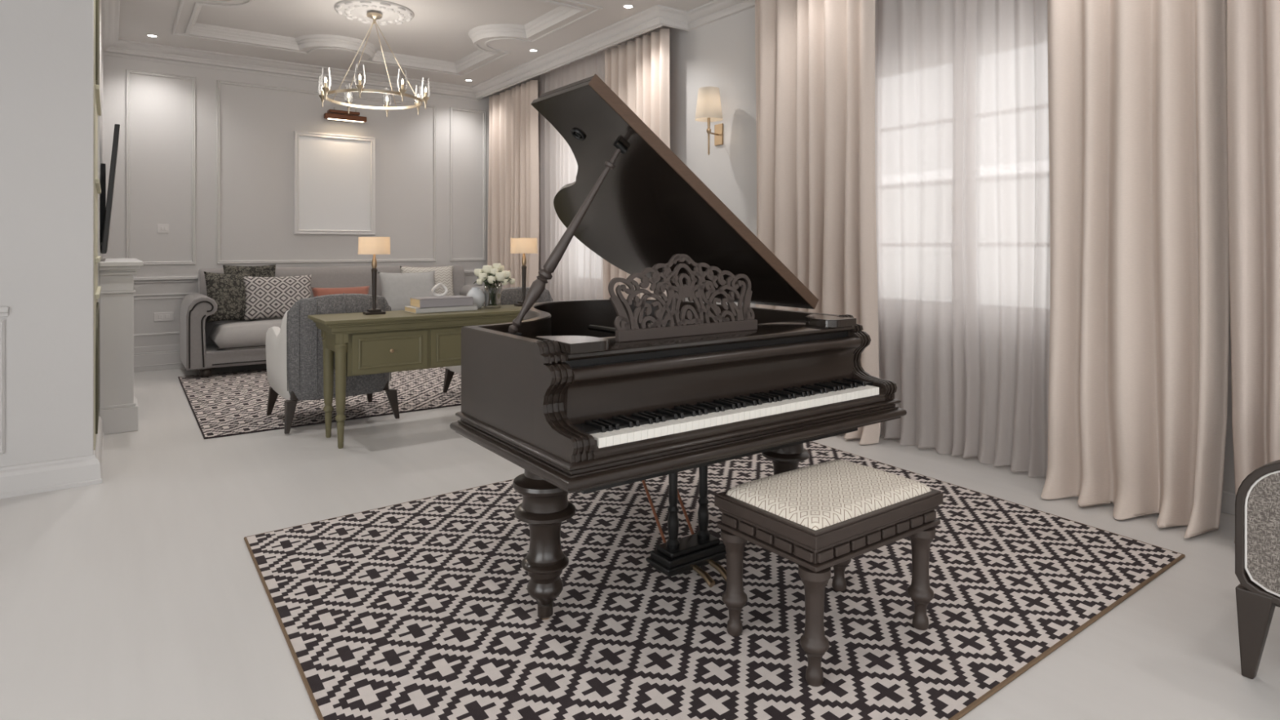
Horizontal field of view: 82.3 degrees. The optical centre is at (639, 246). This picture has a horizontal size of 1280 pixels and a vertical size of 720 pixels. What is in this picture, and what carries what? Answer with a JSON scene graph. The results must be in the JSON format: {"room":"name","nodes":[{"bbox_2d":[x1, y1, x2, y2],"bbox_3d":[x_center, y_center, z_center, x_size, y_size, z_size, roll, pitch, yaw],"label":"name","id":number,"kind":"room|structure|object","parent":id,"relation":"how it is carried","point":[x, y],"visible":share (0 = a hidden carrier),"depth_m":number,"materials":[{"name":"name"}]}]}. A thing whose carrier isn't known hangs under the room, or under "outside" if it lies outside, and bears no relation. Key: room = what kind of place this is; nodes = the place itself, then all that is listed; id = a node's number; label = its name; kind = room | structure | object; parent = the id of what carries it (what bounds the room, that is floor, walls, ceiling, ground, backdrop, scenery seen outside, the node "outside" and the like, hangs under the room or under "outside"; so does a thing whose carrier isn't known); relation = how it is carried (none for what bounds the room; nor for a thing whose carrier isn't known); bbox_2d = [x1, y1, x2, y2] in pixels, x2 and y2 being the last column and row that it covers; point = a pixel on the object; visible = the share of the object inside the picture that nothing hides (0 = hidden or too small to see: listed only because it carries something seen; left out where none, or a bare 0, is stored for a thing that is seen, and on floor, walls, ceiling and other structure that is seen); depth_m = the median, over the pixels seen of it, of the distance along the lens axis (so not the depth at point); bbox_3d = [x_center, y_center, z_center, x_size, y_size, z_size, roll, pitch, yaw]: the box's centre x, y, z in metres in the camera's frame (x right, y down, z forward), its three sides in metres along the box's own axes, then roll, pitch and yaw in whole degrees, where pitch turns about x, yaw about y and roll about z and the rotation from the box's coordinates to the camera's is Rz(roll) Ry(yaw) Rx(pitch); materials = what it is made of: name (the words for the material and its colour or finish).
{"room":"music room","nodes":[
{"label":"music room","id":0,"kind":"room"},
{"bbox_2d":[0,0,93,466],"bbox_3d":[-4.280,-0.455,3.038,3.225,3.450,0.120,0,0,-36],"label":"wall","id":1,"kind":"structure","parent":0,"point":[46,46],"depth_m":3.82,"materials":[{"name":"paint"}]},
{"bbox_2d":[0,319,4,453],"bbox_3d":[-4.305,0.710,2.935,2.665,0.680,0.018,0,0,-36],"label":"trim","id":2,"kind":"structure","parent":1,"relation":"attached to","point":[2,321],"depth_m":3.71,"materials":[{"name":"grey paint"}]},
{"bbox_2d":[0,306,8,316],"bbox_3d":[-4.379,0.330,2.879,2.880,0.050,0.022,0,0,-36],"label":"trim","id":3,"kind":"structure","parent":1,"relation":"attached to","point":[3,309],"depth_m":3.71,"materials":[{"name":"grey paint"}]},
{"bbox_2d":[0,416,103,498],"bbox_3d":[-4.572,1.195,3.475,3.265,0.150,1.250,0,0,-36],"label":"baseboard","id":4,"kind":"structure","parent":1,"relation":"attached to","point":[24,479],"depth_m":3.82,"materials":[{"name":"grey paint"}]},
{"bbox_2d":[97,0,102,416],"bbox_3d":[-4.208,-0.455,5.595,0.140,3.450,4.000,0,0,-36],"label":"wall","id":5,"kind":"structure","parent":0,"point":[100,117],"depth_m":5.21,"materials":[{"name":"paint"}]},
{"bbox_2d":[93,0,101,449],"bbox_3d":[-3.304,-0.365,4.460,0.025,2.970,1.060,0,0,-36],"label":"bookcase","id":6,"kind":"object","parent":5,"relation":"attached to","point":[97,109],"visible":1,"depth_m":4.10,"materials":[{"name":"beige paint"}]},
{"bbox_2d":[100,124,119,253],"bbox_3d":[-4.164,-0.405,5.751,0.115,0.910,1.560,0,0,-36],"label":"television","id":7,"kind":"object","parent":5,"relation":"attached to","point":[105,206],"visible":0.99,"depth_m":5.13,"materials":[{"name":"black plastic"}]},
{"bbox_2d":[101,0,755,101],"bbox_3d":[-1.365,-1.989,2.654,7.500,0.122,12.100,0,0,-36],"label":"trim","id":8,"kind":"structure","parent":5,"relation":"attached to","point":[714,11],"depth_m":7.54,"materials":[{"name":"grey paint"}]},
{"bbox_2d":[102,52,499,346],"bbox_3d":[-4.865,-0.505,7.663,7.900,3.650,0.120,0,0,-36],"label":"wall","id":9,"kind":"structure","parent":0,"point":[258,126],"depth_m":8.04,"materials":[{"name":"paint"}]},
{"bbox_2d":[133,344,185,372],"bbox_3d":[-3.550,1.145,8.524,4.360,0.250,0.026,0,0,-36],"label":"baseboard","id":10,"kind":"structure","parent":9,"relation":"attached to","point":[146,358],"depth_m":7.50,"materials":[{"name":"grey paint"}]},
{"bbox_2d":[133,296,185,336],"bbox_3d":[-3.587,0.718,8.506,3.840,0.385,0.012,0,0,-36],"label":"trim","id":11,"kind":"structure","parent":9,"relation":"attached to","point":[180,297],"depth_m":7.52,"materials":[{"name":"grey paint"}]},
{"bbox_2d":[125,69,195,265],"bbox_3d":[-4.923,-0.795,7.533,0.605,1.970,0.022,0,0,-36],"label":"trim","id":12,"kind":"structure","parent":9,"relation":"attached to","point":[128,72],"depth_m":7.53,"materials":[{"name":"grey paint"}]},
{"bbox_2d":[153,311,173,321],"bbox_3d":[-4.911,0.725,7.547,0.170,0.090,0.013,0,0,-36],"label":"wall socket","id":13,"kind":"object","parent":9,"relation":"attached to","point":[167,316],"visible":1,"depth_m":7.54,"materials":[{"name":"white plastic"}]},
{"bbox_2d":[157,223,168,232],"bbox_3d":[-4.915,-0.185,7.544,0.100,0.090,0.014,0,0,-36],"label":"light switch","id":14,"kind":"object","parent":9,"relation":"attached to","point":[162,228],"visible":1,"depth_m":7.54,"materials":[{"name":"white plastic"}]},
{"bbox_2d":[133,270,484,296],"bbox_3d":[-3.549,0.408,8.522,4.360,0.193,0.030,0,0,-36],"label":"trim","id":15,"kind":"structure","parent":9,"relation":"attached to","point":[140,278],"depth_m":7.56,"materials":[{"name":"grey paint"}]},
{"bbox_2d":[216,80,435,264],"bbox_3d":[-3.547,-0.795,8.528,2.410,1.970,0.022,0,0,-36],"label":"trim","id":16,"kind":"structure","parent":9,"relation":"attached to","point":[219,82],"depth_m":8.21,"materials":[{"name":"grey paint"}]},
{"bbox_2d":[293,130,375,235],"bbox_3d":[-3.541,-0.720,8.526,0.898,1.170,0.034,0,0,-36],"label":"framed picture","id":17,"kind":"object","parent":9,"relation":"attached to","point":[335,175],"visible":1,"depth_m":8.52,"materials":[{"name":"white paint"}]},
{"bbox_2d":[324,106,366,122],"bbox_3d":[-3.435,-1.527,8.501,0.460,0.146,0.202,0,0,-36],"label":"picture light","id":18,"kind":"object","parent":9,"relation":"attached to","point":[333,114],"visible":1,"depth_m":8.42,"materials":[{"name":"brown metal"}]},
{"bbox_2d":[324,112,366,122],"bbox_3d":[-3.399,-1.485,8.452,0.460,0.060,0.080,0,0,-36],"label":"hood","id":19,"kind":"object","parent":18,"relation":"attached to","point":[353,117],"depth_m":8.44,"materials":[{"name":"brown metal"}]},
{"bbox_2d":[449,106,485,261],"bbox_3d":[-2.227,-0.795,9.484,0.490,1.970,0.022,0,0,-36],"label":"trim","id":20,"kind":"structure","parent":9,"relation":"attached to","point":[451,108],"depth_m":9.48,"materials":[{"name":"grey paint"}]},
{"bbox_2d":[476,25,662,99],"bbox_3d":[1.422,-1.985,4.670,0.020,0.130,12.100,0,0,-36],"label":"trim","id":21,"kind":"structure","parent":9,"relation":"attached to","point":[659,26],"depth_m":7.51,"materials":[{"name":"grey paint"}]},
{"bbox_2d":[118,0,714,92],"bbox_3d":[-1.254,-2.125,2.672,7.900,0.150,12.400,0,0,-36],"label":"ceiling","id":22,"kind":"structure","parent":0,"point":[438,29],"depth_m":7.07,"materials":[{"name":"paint"}]},
{"bbox_2d":[146,34,158,37],"bbox_3d":[-4.744,-2.047,7.121,0.104,0.006,0.104,0,0,-36],"label":"recessed light","id":23,"kind":"object","parent":22,"relation":"in","point":[148,35],"visible":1,"depth_m":7.11,"materials":[{"name":"white plastic"}]},
{"bbox_2d":[317,12,430,116],"bbox_3d":[-2.384,-1.660,6.570,0.917,0.840,0.917,0,0,-27],"label":"chandelier","id":24,"kind":"object","parent":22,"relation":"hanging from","point":[324,93],"visible":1,"depth_m":6.53,"materials":[{"name":"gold metal"}]},
{"bbox_2d":[334,0,413,25],"bbox_3d":[-2.412,-2.110,6.660,0.680,0.060,0.680,0,0,-36],"label":"trim","id":25,"kind":"structure","parent":22,"relation":"attached to","point":[391,12],"depth_m":6.56,"materials":[{"name":"grey paint"}]},
{"bbox_2d":[171,0,603,75],"bbox_3d":[-2.412,-2.087,6.660,2.740,0.106,2.860,0,0,-36],"label":"trim","id":26,"kind":"structure","parent":22,"relation":"attached to","point":[564,11],"depth_m":7.34,"materials":[{"name":"grey paint"}]},
{"bbox_2d":[528,48,537,52],"bbox_3d":[-1.115,-2.047,7.648,0.104,0.006,0.104,0,0,-36],"label":"recessed light","id":27,"kind":"object","parent":22,"relation":"in","point":[529,50],"visible":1,"depth_m":7.63,"materials":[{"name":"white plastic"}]},
{"bbox_2d":[539,27,662,301],"bbox_3d":[-0.516,-0.383,7.730,0.122,3.294,2.384,0,0,-36],"label":"sheer curtain","id":28,"kind":"object","parent":22,"relation":"hanging from","point":[578,275],"visible":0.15,"depth_m":8.25,"materials":[{"name":"white fabric"}]},
{"bbox_2d":[622,4,634,8],"bbox_3d":[-0.101,-2.047,6.247,0.104,0.006,0.104,0,0,-36],"label":"recessed light","id":29,"kind":"object","parent":22,"relation":"in","point":[625,6],"visible":1,"depth_m":6.23,"materials":[{"name":"white plastic"}]},
{"bbox_2d":[755,0,880,444],"bbox_3d":[1.149,-0.333,5.112,0.216,3.194,1.126,0,0,-36],"label":"drape","id":30,"kind":"object","parent":22,"relation":"hanging from","point":[815,60],"visible":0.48,"depth_m":5.06,"materials":[{"name":"fabric"}]},
{"bbox_2d":[875,0,1049,477],"bbox_3d":[1.928,-0.383,4.374,0.125,3.294,1.488,0,0,-36],"label":"sheer curtain","id":31,"kind":"object","parent":22,"relation":"hanging from","point":[962,172],"visible":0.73,"depth_m":4.40,"materials":[{"name":"white fabric"}]},
{"bbox_2d":[0,363,1279,719],"bbox_3d":[-1.254,1.310,2.672,7.900,0.080,12.400,0,0,-36],"label":"floor","id":32,"kind":"structure","parent":0,"point":[137,593],"depth_m":2.79,"materials":[{"name":"white concrete"}]},
{"bbox_2d":[99,257,143,435],"bbox_3d":[-4.082,0.688,5.748,0.245,1.165,1.950,0,0,-36],"label":"fireplace","id":33,"kind":"object","parent":32,"relation":"on","point":[118,406],"visible":0.96,"depth_m":4.99,"materials":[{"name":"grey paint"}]},
{"bbox_2d":[99,257,143,293],"bbox_3d":[-4.082,0.212,5.748,0.245,0.215,1.950,0,0,-36],"label":"mantel shelf","id":34,"kind":"object","parent":33,"relation":"attached to","point":[116,274],"depth_m":4.99,"materials":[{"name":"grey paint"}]},
{"bbox_2d":[177,366,461,439],"bbox_3d":[-2.422,1.264,6.848,3.106,0.010,2.775,0,0,-36],"label":"rug","id":35,"kind":"object","parent":32,"relation":"on","point":[224,404],"visible":0.33,"depth_m":5.95,"materials":[{"name":"fabric"}]},
{"bbox_2d":[265,293,399,434],"bbox_3d":[-2.275,0.793,5.413,0.778,0.931,0.741,0,0,-36],"label":"tub chair","id":36,"kind":"object","parent":35,"relation":"on","point":[294,350],"visible":0.73,"depth_m":5.03,"materials":[{"name":"grey fabric"}]},
{"bbox_2d":[179,264,488,377],"bbox_3d":[-3.222,0.743,8.155,3.180,1.026,0.869,0,0,-36],"label":"sofa","id":37,"kind":"object","parent":35,"relation":"on","point":[204,346],"visible":0.38,"depth_m":7.26,"materials":[{"name":"grey fabric"}]},
{"bbox_2d":[204,271,255,322],"bbox_3d":[-4.149,0.510,7.415,0.219,0.518,0.478,0,0,42],"label":"cushion","id":38,"kind":"object","parent":37,"relation":"on","point":[227,290],"visible":0.78,"depth_m":7.33,"materials":[{"name":"fabric"}]},
{"bbox_2d":[208,317,283,349],"bbox_3d":[-3.691,0.880,7.660,1.380,0.260,0.600,0,0,-36],"label":"seat cushion","id":39,"kind":"object","parent":37,"relation":"on","point":[226,334],"depth_m":7.22,"materials":[{"name":"grey fabric"}]},
{"bbox_2d":[222,264,275,276],"bbox_3d":[-4.089,0.430,7.681,0.500,0.476,0.120,0,0,-36],"label":"cushion","id":40,"kind":"object","parent":37,"relation":"on","point":[264,270],"visible":0.23,"depth_m":7.69,"materials":[{"name":"fabric"}]},
{"bbox_2d":[242,275,311,319],"bbox_3d":[-3.762,0.525,7.622,0.663,0.442,0.222,0,0,-32],"label":"cushion","id":41,"kind":"object","parent":37,"relation":"on","point":[266,297],"visible":0.85,"depth_m":7.53,"materials":[{"name":"fabric"}]},
{"bbox_2d":[311,285,369,297],"bbox_3d":[-3.297,0.610,8.106,0.620,0.325,0.183,0,0,-36],"label":"cushion","id":42,"kind":"object","parent":37,"relation":"on","point":[357,290],"visible":0.32,"depth_m":8.07,"materials":[{"name":"orange fabric"}]},
{"bbox_2d":[377,271,435,311],"bbox_3d":[-2.667,0.530,8.463,0.684,0.478,0.216,0,0,-40],"label":"cushion","id":43,"kind":"object","parent":37,"relation":"on","point":[397,289],"visible":0.7,"depth_m":8.37,"materials":[{"name":"white fabric"}]},
{"bbox_2d":[400,265,453,296],"bbox_3d":[-2.541,0.480,8.801,0.660,0.490,0.186,0,0,-36],"label":"cushion","id":44,"kind":"object","parent":37,"relation":"on","point":[444,274],"visible":0.32,"depth_m":8.85,"materials":[{"name":"white fabric"}]},
{"bbox_2d":[443,286,552,392],"bbox_3d":[-1.177,0.793,6.233,0.778,0.931,0.741,0,0,-36],"label":"tub chair","id":45,"kind":"object","parent":35,"relation":"on","point":[511,295],"visible":0.12,"depth_m":5.95,"materials":[{"name":"grey fabric"}]},
{"bbox_2d":[307,304,523,448],"bbox_3d":[-1.317,0.864,5.224,1.860,0.812,0.494,0,0,-36],"label":"console desk","id":46,"kind":"object","parent":32,"relation":"on","point":[354,344],"visible":0.51,"depth_m":4.82,"materials":[{"name":"green paint"}]},
{"bbox_2d":[357,236,390,315],"bbox_3d":[-1.795,0.197,4.947,0.208,0.522,0.208,0,0,-36],"label":"table lamp","id":47,"kind":"object","parent":46,"relation":"on","point":[374,246],"visible":1,"depth_m":4.89,"materials":[{"name":"beige fabric"}]},
{"bbox_2d":[371,254,377,268],"bbox_3d":[-1.795,0.093,4.947,0.036,0.110,0.036,0,0,-36],"label":"socket","id":48,"kind":"object","parent":47,"relation":"attached to","point":[374,263],"depth_m":4.94,"materials":[{"name":"gold metal"}]},
{"bbox_2d":[404,304,477,313],"bbox_3d":[-1.415,0.441,5.210,0.445,0.035,0.240,0,0,-36],"label":"book","id":49,"kind":"object","parent":46,"relation":"on","point":[469,308],"visible":0.88,"depth_m":5.10,"materials":[{"name":"grey paper"}]},
{"bbox_2d":[409,295,472,307],"bbox_3d":[-1.414,0.393,5.217,0.385,0.060,0.210,0,0,-36],"label":"book","id":50,"kind":"object","parent":49,"relation":"on","point":[453,300],"visible":1,"depth_m":5.13,"materials":[{"name":"grey paper"}]},
{"bbox_2d":[431,283,448,297],"bbox_3d":[-1.427,0.311,5.213,0.120,0.102,0.054,0,0,-36],"label":"ring ornament","id":51,"kind":"object","parent":50,"relation":"on","point":[437,285],"visible":1,"depth_m":5.21,"materials":[{"name":"white ceramic"}]},
{"bbox_2d":[466,287,484,308],"bbox_3d":[-1.213,0.381,5.405,0.136,0.155,0.136,0,0,-36],"label":"vase","id":52,"kind":"object","parent":46,"relation":"on","point":[477,295],"visible":0.83,"depth_m":5.36,"materials":[{"name":"grey ceramic"}]},
{"bbox_2d":[473,262,515,308],"bbox_3d":[-1.092,0.292,5.477,0.306,0.332,0.251,0,0,-36],"label":"flower vase","id":53,"kind":"object","parent":46,"relation":"on","point":[503,277],"visible":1,"depth_m":5.43,"materials":[{"name":"clear glass"}]},
{"bbox_2d":[510,237,537,306],"bbox_3d":[-0.895,0.197,5.647,0.208,0.522,0.208,0,0,-36],"label":"table lamp","id":54,"kind":"object","parent":46,"relation":"on","point":[521,245],"visible":0.84,"depth_m":5.58,"materials":[{"name":"beige fabric"}]},
{"bbox_2d":[521,253,526,265],"bbox_3d":[-0.895,0.093,5.647,0.036,0.110,0.036,0,0,-36],"label":"socket","id":55,"kind":"object","parent":54,"relation":"attached to","point":[523,260],"depth_m":5.64,"materials":[{"name":"gold metal"}]},
{"bbox_2d":[487,80,539,289],"bbox_3d":[-1.619,-0.333,8.983,0.208,3.194,1.302,0,0,-35],"label":"drape","id":56,"kind":"object","parent":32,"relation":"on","point":[513,202],"visible":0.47,"depth_m":8.89,"materials":[{"name":"fabric"}]},
{"bbox_2d":[603,28,670,299],"bbox_3d":[-0.089,-0.333,6.851,0.215,3.194,1.027,0,0,-36],"label":"drape","id":57,"kind":"object","parent":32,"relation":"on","point":[637,72],"visible":0.18,"depth_m":6.70,"materials":[{"name":"fabric"}]},
{"bbox_2d":[244,441,1185,719],"bbox_3d":[0.287,1.264,3.130,3.341,0.010,2.605,0,0,-36],"label":"rug","id":58,"kind":"object","parent":32,"relation":"on","point":[422,609],"visible":0.67,"depth_m":2.52,"materials":[{"name":"fabric"}]},
{"bbox_2d":[449,74,906,619],"bbox_3d":[-0.082,0.334,3.124,1.534,1.847,1.732,0,0,-36],"label":"grand piano","id":59,"kind":"object","parent":58,"relation":"on","point":[583,396],"visible":0.94,"depth_m":2.61,"materials":[{"name":"brown wood"}]},
{"bbox_2d":[536,335,608,354],"bbox_3d":[-0.206,0.303,2.296,0.153,0.031,0.222,0,0,-36],"label":"tray","id":60,"kind":"object","parent":59,"relation":"on","point":[565,344],"depth_m":2.22,"materials":[{"name":"brown wood"}]},
{"bbox_2d":[570,128,585,140],"bbox_3d":[-0.240,-0.434,2.845,0.054,0.042,0.064,0,0,-36],"label":"socket","id":61,"kind":"object","parent":59,"relation":"attached to","point":[578,134],"depth_m":2.84,"materials":[{"name":"black paint"}]},
{"bbox_2d":[560,320,853,360],"bbox_3d":[0.245,0.331,2.673,1.328,0.022,0.276,0,0,-36],"label":"shelf","id":62,"kind":"object","parent":59,"relation":"attached to","point":[665,344],"depth_m":2.56,"materials":[{"name":"brown wood"}]},
{"bbox_2d":[805,314,856,328],"bbox_3d":[0.744,0.303,2.983,0.153,0.031,0.222,0,0,-36],"label":"tray","id":63,"kind":"object","parent":59,"relation":"on","point":[819,321],"depth_m":2.91,"materials":[{"name":"brown wood"}]},
{"bbox_2d":[714,459,942,686],"bbox_3d":[0.622,1.014,2.407,0.628,0.489,0.428,0,0,-36],"label":"piano bench","id":64,"kind":"object","parent":58,"relation":"on","point":[818,517],"visible":1,"depth_m":2.28,"materials":[{"name":"brown wood"}]},
{"bbox_2d":[1235,459,1279,679],"bbox_3d":[2.241,0.880,2.087,0.682,0.780,0.695,0,0,-36],"label":"armchair","id":65,"kind":"object","parent":32,"relation":"on","point":[1257,500],"visible":1,"depth_m":2.13,"materials":[{"name":"dark painted wood"},{"name":"grey tweed woven fabric"},{"name":"white piping"}]},
{"bbox_2d":[671,6,756,306],"bbox_3d":[0.696,-0.455,6.305,0.120,3.450,1.240,0,0,-36],"label":"wall pier","id":66,"kind":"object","parent":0,"point":[720,54],"visible":0.18,"depth_m":6.20,"materials":[{"name":"paint"}]},
{"bbox_2d":[694,86,723,155],"bbox_3d":[0.595,-1.025,6.074,0.315,0.550,0.255,0,0,-36],"label":"wall sconce","id":67,"kind":"object","parent":66,"relation":"attached to","point":[708,108],"visible":1,"depth_m":5.97,"materials":[{"name":"beige fabric"}]},
{"bbox_2d":[537,0,1235,493],"bbox_3d":[1.827,-0.455,4.963,0.140,3.450,12.300,0,0,-36],"label":"wall","id":68,"kind":"structure","parent":0,"point":[1228,479],"depth_m":3.49,"materials":[{"name":"paint"}]},
{"bbox_2d":[1220,490,1235,515],"bbox_3d":[1.790,1.220,4.875,0.025,0.100,12.200,0,0,-36],"label":"baseboard","id":69,"kind":"structure","parent":68,"relation":"attached to","point":[1228,504],"depth_m":3.47,"materials":[{"name":"grey paint"}]},
{"bbox_2d":[1040,0,1229,537],"bbox_3d":[2.292,-0.333,3.468,0.258,3.194,0.740,0,0,-33],"label":"drape","id":70,"kind":"object","parent":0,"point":[1140,261],"visible":1,"depth_m":3.45,"materials":[{"name":"fabric"}]},
{"bbox_2d":[1226,0,1279,543],"bbox_3d":[2.863,-0.333,2.554,0.233,3.194,1.346,0,0,-36],"label":"drape","id":71,"kind":"object","parent":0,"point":[1253,26],"visible":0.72,"depth_m":3.05,"materials":[{"name":"fabric"}]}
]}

